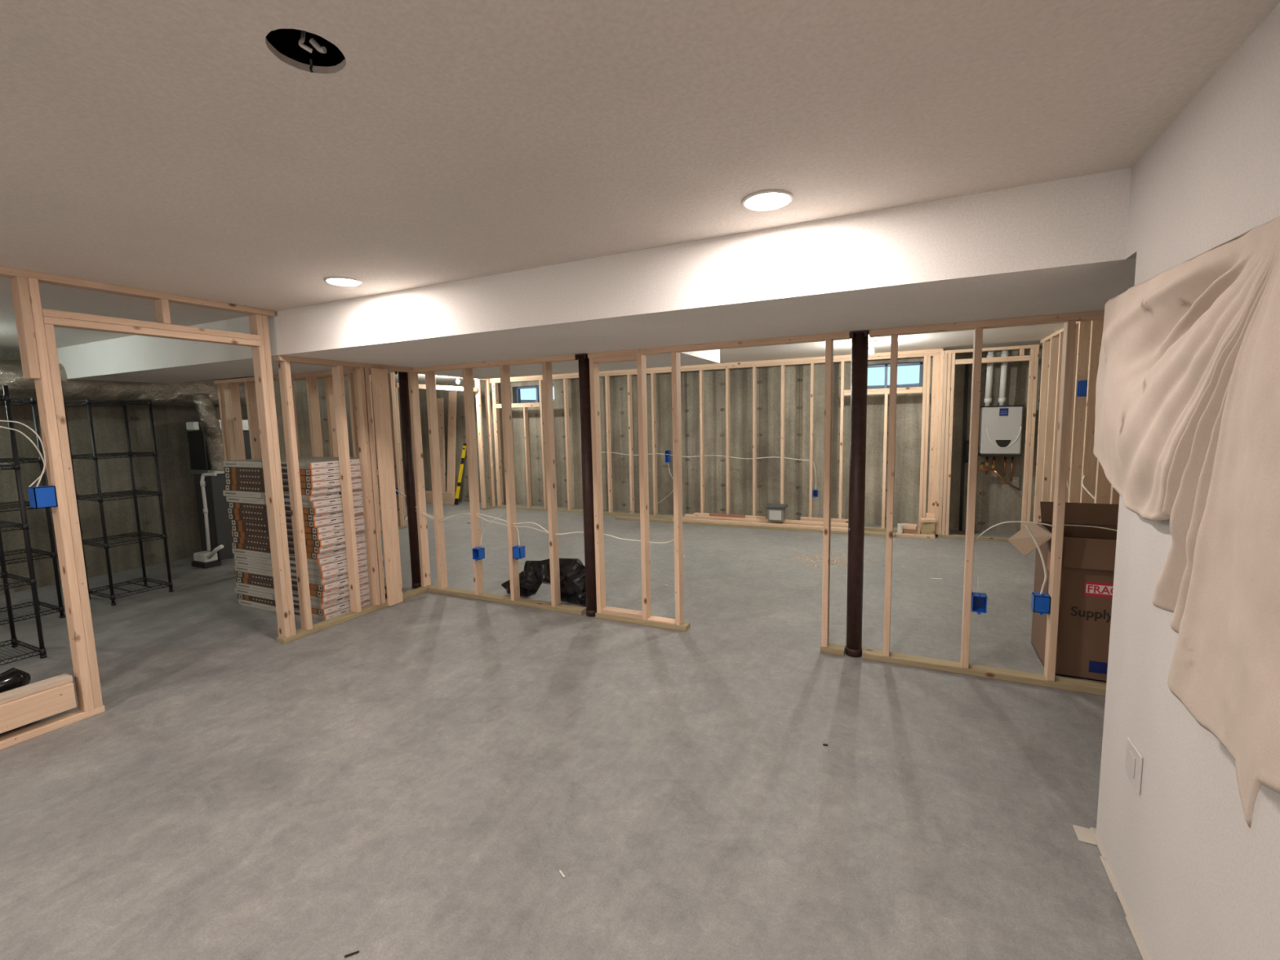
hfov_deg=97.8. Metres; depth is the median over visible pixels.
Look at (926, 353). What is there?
wall
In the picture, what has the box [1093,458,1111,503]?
wall
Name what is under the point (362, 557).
carton
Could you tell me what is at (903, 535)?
wood block
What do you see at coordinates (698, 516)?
board
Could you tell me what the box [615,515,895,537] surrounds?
board
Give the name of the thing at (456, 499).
spirit level
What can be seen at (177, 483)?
wall
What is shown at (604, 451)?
electrical cable
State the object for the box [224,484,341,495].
carton
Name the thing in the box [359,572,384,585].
carton
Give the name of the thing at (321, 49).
cable
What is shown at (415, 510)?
electrical cable
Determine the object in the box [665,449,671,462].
electrical box
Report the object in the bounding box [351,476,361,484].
carton
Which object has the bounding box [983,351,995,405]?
vent pipe
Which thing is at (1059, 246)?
soffit
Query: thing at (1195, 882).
wall
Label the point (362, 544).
carton
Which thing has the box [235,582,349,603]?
carton
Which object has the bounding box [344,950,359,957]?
wood sliver
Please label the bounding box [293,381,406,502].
wall
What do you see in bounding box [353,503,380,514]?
carton
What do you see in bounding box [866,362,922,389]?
window
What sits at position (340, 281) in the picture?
recessed light
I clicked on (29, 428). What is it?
electrical cable
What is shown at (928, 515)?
wood block
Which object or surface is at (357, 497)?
carton
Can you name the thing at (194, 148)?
ceiling
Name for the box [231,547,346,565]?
carton
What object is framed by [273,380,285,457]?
wall
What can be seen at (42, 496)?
electrical box
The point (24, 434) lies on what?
electrical cable
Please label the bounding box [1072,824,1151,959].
trim
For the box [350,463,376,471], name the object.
carton
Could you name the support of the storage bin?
on the board at (698, 516)
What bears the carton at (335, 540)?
on the carton at (236, 540)
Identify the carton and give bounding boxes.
[222,489,342,501]
[223,458,339,469]
[224,466,339,475]
[224,472,340,482]
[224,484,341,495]
[225,478,341,488]
[226,496,342,507]
[226,507,343,520]
[227,502,342,515]
[227,513,343,527]
[230,519,344,533]
[231,524,344,540]
[231,536,346,553]
[231,542,346,559]
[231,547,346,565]
[233,530,345,546]
[234,553,346,572]
[234,564,347,584]
[235,560,347,578]
[235,576,349,597]
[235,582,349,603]
[235,586,350,608]
[236,570,348,591]
[237,593,350,615]
[238,599,351,621]
[280,456,359,465]
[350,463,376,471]
[351,469,377,477]
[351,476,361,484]
[351,482,361,489]
[352,488,362,495]
[352,493,362,501]
[353,500,363,507]
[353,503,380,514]
[354,512,364,519]
[354,518,364,525]
[355,520,381,532]
[355,530,364,537]
[355,535,365,542]
[356,541,366,549]
[356,547,366,555]
[357,553,367,561]
[357,555,382,567]
[358,564,368,573]
[358,566,384,579]
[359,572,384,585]
[360,578,384,591]
[360,587,369,596]
[360,588,386,602]
[360,600,370,607]
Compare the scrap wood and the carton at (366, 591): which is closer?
the carton at (366, 591)
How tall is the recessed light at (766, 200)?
0.010 m
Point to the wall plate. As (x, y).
(1134, 759)
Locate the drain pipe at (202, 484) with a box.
[200,472,217,551]
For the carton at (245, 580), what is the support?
on the carton at (313, 598)
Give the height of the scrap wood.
0.034 m
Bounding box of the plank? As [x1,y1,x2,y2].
[425,490,455,504]
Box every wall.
[0,349,254,595]
[213,368,386,597]
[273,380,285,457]
[278,372,386,589]
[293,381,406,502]
[399,345,1042,533]
[407,310,1106,696]
[489,348,943,533]
[1033,320,1119,522]
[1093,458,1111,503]
[1095,2,1279,959]
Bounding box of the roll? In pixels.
[0,667,31,693]
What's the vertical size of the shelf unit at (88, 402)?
1.900 m
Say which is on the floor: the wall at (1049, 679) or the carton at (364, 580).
the wall at (1049, 679)
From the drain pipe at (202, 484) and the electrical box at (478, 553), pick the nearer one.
the electrical box at (478, 553)
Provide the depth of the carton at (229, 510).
4.74 m
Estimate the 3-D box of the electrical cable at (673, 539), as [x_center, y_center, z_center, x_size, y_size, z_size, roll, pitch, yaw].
[0.164,0.428,4.348,0.283,0.143,0.074,1,6,20]
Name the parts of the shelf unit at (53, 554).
shelf, shelf, shelf, post, shelf, shelf, post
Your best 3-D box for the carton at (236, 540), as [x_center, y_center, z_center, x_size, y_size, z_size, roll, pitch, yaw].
[-3.088,0.539,4.939,1.201,0.052,0.306,2,7,26]
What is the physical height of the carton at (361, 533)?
0.052 m
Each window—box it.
[515,385,554,403]
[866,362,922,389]
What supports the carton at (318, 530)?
on the carton at (236, 528)
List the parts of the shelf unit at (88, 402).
post, post, shelf, shelf, shelf, shelf, shelf, post, post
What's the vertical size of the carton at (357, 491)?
0.052 m
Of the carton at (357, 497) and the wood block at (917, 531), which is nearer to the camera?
the carton at (357, 497)
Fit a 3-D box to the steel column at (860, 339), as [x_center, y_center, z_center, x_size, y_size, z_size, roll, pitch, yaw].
[1.418,0.118,3.655,0.105,2.130,0.112,2,7,26]
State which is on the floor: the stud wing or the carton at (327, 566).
the stud wing
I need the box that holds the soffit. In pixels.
[57,167,1136,383]
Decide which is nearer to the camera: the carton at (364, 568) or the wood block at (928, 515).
the carton at (364, 568)
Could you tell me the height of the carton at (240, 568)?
0.052 m
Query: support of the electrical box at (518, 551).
attached to the wall at (1049, 679)
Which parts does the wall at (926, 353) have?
sill plate, sill plate, plate, plate, plate, sill plate, sill plate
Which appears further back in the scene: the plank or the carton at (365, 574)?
the plank
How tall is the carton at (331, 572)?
0.052 m
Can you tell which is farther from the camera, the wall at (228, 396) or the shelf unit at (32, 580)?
the wall at (228, 396)
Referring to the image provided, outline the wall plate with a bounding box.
[1124,737,1142,794]
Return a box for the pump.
[191,544,223,568]
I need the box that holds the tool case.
[0,720,36,734]
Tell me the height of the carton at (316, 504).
0.052 m
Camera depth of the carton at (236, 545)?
4.77 m
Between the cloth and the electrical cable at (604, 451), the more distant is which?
the electrical cable at (604, 451)
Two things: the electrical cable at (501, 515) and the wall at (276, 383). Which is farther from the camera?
the wall at (276, 383)
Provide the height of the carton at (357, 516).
0.052 m
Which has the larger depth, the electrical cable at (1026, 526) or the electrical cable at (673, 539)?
the electrical cable at (673, 539)
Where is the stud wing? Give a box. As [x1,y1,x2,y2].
[248,314,426,644]
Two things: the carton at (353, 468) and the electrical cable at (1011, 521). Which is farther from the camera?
the carton at (353, 468)
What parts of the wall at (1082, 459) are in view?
plate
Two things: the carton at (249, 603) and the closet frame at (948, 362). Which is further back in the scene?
the closet frame at (948, 362)
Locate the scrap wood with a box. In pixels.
[709,513,745,518]
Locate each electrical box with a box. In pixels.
[27,485,57,508]
[472,546,484,560]
[512,545,525,559]
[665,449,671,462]
[812,488,818,497]
[971,591,986,614]
[1031,591,1050,615]
[1076,380,1087,396]
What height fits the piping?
0.448 m
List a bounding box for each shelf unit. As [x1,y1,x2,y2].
[0,385,46,665]
[0,397,65,625]
[63,398,173,605]
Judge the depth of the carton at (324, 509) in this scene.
4.69 m
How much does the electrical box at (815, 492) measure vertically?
0.124 m
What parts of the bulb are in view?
bulb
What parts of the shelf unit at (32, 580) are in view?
shelf, post, shelf, shelf, shelf, shelf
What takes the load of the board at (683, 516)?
on the board
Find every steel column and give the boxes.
[395,371,421,588]
[574,353,596,617]
[845,329,869,657]
[958,364,969,531]
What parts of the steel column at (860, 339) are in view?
cap plate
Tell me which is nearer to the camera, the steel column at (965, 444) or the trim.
the trim
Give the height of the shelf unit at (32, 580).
1.930 m
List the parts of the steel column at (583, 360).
cap plate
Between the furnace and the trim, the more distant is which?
the furnace
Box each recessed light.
[324,276,362,286]
[742,189,793,210]
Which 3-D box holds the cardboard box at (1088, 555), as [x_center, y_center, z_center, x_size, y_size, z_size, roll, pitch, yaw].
[2.758,0.675,3.550,0.760,0.987,0.635,2,7,26]
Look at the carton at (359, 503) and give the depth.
4.92 m
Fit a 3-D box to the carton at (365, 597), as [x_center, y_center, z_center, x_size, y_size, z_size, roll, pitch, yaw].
[-2.957,1.031,5.285,1.201,0.052,0.306,2,7,26]
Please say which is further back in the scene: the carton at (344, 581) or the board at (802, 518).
the board at (802, 518)
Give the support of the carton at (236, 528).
on the carton at (335, 540)
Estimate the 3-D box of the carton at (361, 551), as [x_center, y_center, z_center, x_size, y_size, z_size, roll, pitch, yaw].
[-2.977,0.610,5.248,1.201,0.052,0.306,2,7,26]
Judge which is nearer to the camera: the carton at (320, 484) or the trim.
the trim
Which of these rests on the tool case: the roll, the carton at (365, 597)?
the roll
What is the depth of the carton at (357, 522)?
4.92 m
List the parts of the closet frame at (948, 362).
plate, plate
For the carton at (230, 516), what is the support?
on the carton at (318, 530)
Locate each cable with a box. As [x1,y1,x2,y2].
[0,420,46,487]
[0,426,45,487]
[298,30,326,72]
[395,489,640,541]
[404,510,548,533]
[480,515,502,546]
[604,451,809,461]
[648,538,674,543]
[973,520,1054,544]
[1025,524,1046,594]
[1064,524,1117,530]
[1080,475,1094,499]
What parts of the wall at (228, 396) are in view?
plate, plate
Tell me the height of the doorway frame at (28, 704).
2.440 m
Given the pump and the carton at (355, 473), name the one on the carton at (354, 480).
the carton at (355, 473)
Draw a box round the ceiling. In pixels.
[0,0,1279,385]
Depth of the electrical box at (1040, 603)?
3.25 m
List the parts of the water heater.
display panel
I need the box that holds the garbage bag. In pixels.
[501,558,586,605]
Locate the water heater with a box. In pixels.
[977,404,1023,457]
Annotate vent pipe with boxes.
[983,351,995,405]
[998,350,1008,405]
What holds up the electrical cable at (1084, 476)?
attached to the wall at (1082, 459)
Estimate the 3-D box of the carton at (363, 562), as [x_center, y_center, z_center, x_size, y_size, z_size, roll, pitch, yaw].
[-2.967,0.716,5.257,1.201,0.052,0.306,2,7,26]
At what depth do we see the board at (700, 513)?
8.44 m
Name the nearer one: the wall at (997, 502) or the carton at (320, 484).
the carton at (320, 484)
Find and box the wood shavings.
[791,551,906,568]
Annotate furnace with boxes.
[186,419,251,559]
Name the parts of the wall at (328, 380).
plate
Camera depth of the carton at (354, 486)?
4.87 m
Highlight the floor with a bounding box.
[0,497,1142,959]
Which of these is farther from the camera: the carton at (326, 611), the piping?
the piping
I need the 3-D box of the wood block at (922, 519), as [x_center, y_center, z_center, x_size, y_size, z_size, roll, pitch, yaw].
[3.778,0.526,7.326,0.170,0.038,0.130,0,6,11]
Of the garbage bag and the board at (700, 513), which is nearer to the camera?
the garbage bag
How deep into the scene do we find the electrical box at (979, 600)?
3.40 m
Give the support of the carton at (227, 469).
on the carton at (227, 475)
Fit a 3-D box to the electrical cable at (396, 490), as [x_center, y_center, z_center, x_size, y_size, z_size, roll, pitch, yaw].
[-1.470,0.282,5.173,3.386,0.301,0.393,3,7,34]
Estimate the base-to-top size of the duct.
1.205 m
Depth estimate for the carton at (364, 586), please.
4.97 m
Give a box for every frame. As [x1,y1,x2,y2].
[0,266,275,750]
[368,372,495,533]
[934,344,1039,542]
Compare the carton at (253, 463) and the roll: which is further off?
the carton at (253, 463)
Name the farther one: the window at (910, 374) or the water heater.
the window at (910, 374)
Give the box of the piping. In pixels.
[977,456,1019,490]
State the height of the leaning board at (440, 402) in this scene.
2.150 m
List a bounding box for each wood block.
[896,532,935,538]
[897,523,902,533]
[901,523,917,529]
[902,527,919,533]
[920,517,936,522]
[920,521,935,534]
[925,512,934,518]
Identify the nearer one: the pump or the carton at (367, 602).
the carton at (367, 602)
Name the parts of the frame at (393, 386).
plate, plate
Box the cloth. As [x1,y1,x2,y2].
[1094,215,1279,826]
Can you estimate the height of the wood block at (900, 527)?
0.120 m
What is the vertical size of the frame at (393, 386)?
2.439 m
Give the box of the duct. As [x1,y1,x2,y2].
[0,358,246,471]
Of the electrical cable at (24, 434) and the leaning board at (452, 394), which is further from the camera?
the leaning board at (452, 394)
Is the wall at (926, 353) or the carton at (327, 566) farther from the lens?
the wall at (926, 353)
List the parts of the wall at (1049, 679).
plate, plate, plate, plate, plate, plate, plate, plate, plate, plate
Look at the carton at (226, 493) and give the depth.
4.77 m
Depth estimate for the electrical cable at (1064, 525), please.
3.23 m
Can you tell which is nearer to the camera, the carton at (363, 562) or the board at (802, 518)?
the carton at (363, 562)
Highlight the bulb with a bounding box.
[868,340,876,354]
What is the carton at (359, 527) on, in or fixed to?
on the carton at (361, 533)
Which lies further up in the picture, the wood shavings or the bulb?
the bulb
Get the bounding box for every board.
[436,398,445,491]
[446,391,457,492]
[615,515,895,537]
[672,517,848,531]
[682,515,848,527]
[684,514,848,526]
[693,512,767,518]
[800,516,848,523]
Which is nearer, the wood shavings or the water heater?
the wood shavings
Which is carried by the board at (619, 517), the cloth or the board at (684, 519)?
the board at (684, 519)
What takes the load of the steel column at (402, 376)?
on the floor
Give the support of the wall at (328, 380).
on the floor
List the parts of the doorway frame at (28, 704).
plate, plate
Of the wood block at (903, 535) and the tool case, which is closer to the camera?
the tool case
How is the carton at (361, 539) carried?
on the carton at (362, 544)
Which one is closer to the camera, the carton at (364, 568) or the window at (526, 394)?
the carton at (364, 568)
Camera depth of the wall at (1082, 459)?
5.19 m
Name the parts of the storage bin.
lid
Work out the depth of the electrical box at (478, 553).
5.05 m
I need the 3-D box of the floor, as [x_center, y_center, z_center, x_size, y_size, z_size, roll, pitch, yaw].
[-3.079,1.196,4.982,14.200,0.100,13.200,2,7,26]
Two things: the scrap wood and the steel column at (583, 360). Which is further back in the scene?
the scrap wood
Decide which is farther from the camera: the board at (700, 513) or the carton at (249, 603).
the board at (700, 513)
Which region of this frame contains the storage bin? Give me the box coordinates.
[764,503,787,521]
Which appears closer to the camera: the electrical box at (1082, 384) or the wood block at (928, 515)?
the electrical box at (1082, 384)
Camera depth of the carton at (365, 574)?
4.95 m
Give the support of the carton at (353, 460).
on the carton at (353, 468)
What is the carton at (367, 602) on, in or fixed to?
on the floor
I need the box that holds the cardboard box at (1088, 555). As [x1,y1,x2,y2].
[1007,501,1119,682]
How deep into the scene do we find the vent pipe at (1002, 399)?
7.12 m
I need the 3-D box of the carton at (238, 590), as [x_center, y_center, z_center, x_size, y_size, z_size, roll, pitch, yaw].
[-3.110,1.011,5.003,1.201,0.052,0.306,2,7,26]
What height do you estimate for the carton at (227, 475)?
0.052 m
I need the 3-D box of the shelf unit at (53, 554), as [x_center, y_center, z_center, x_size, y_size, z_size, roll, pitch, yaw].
[-5.534,0.312,4.336,0.526,1.900,1.234,2,7,26]

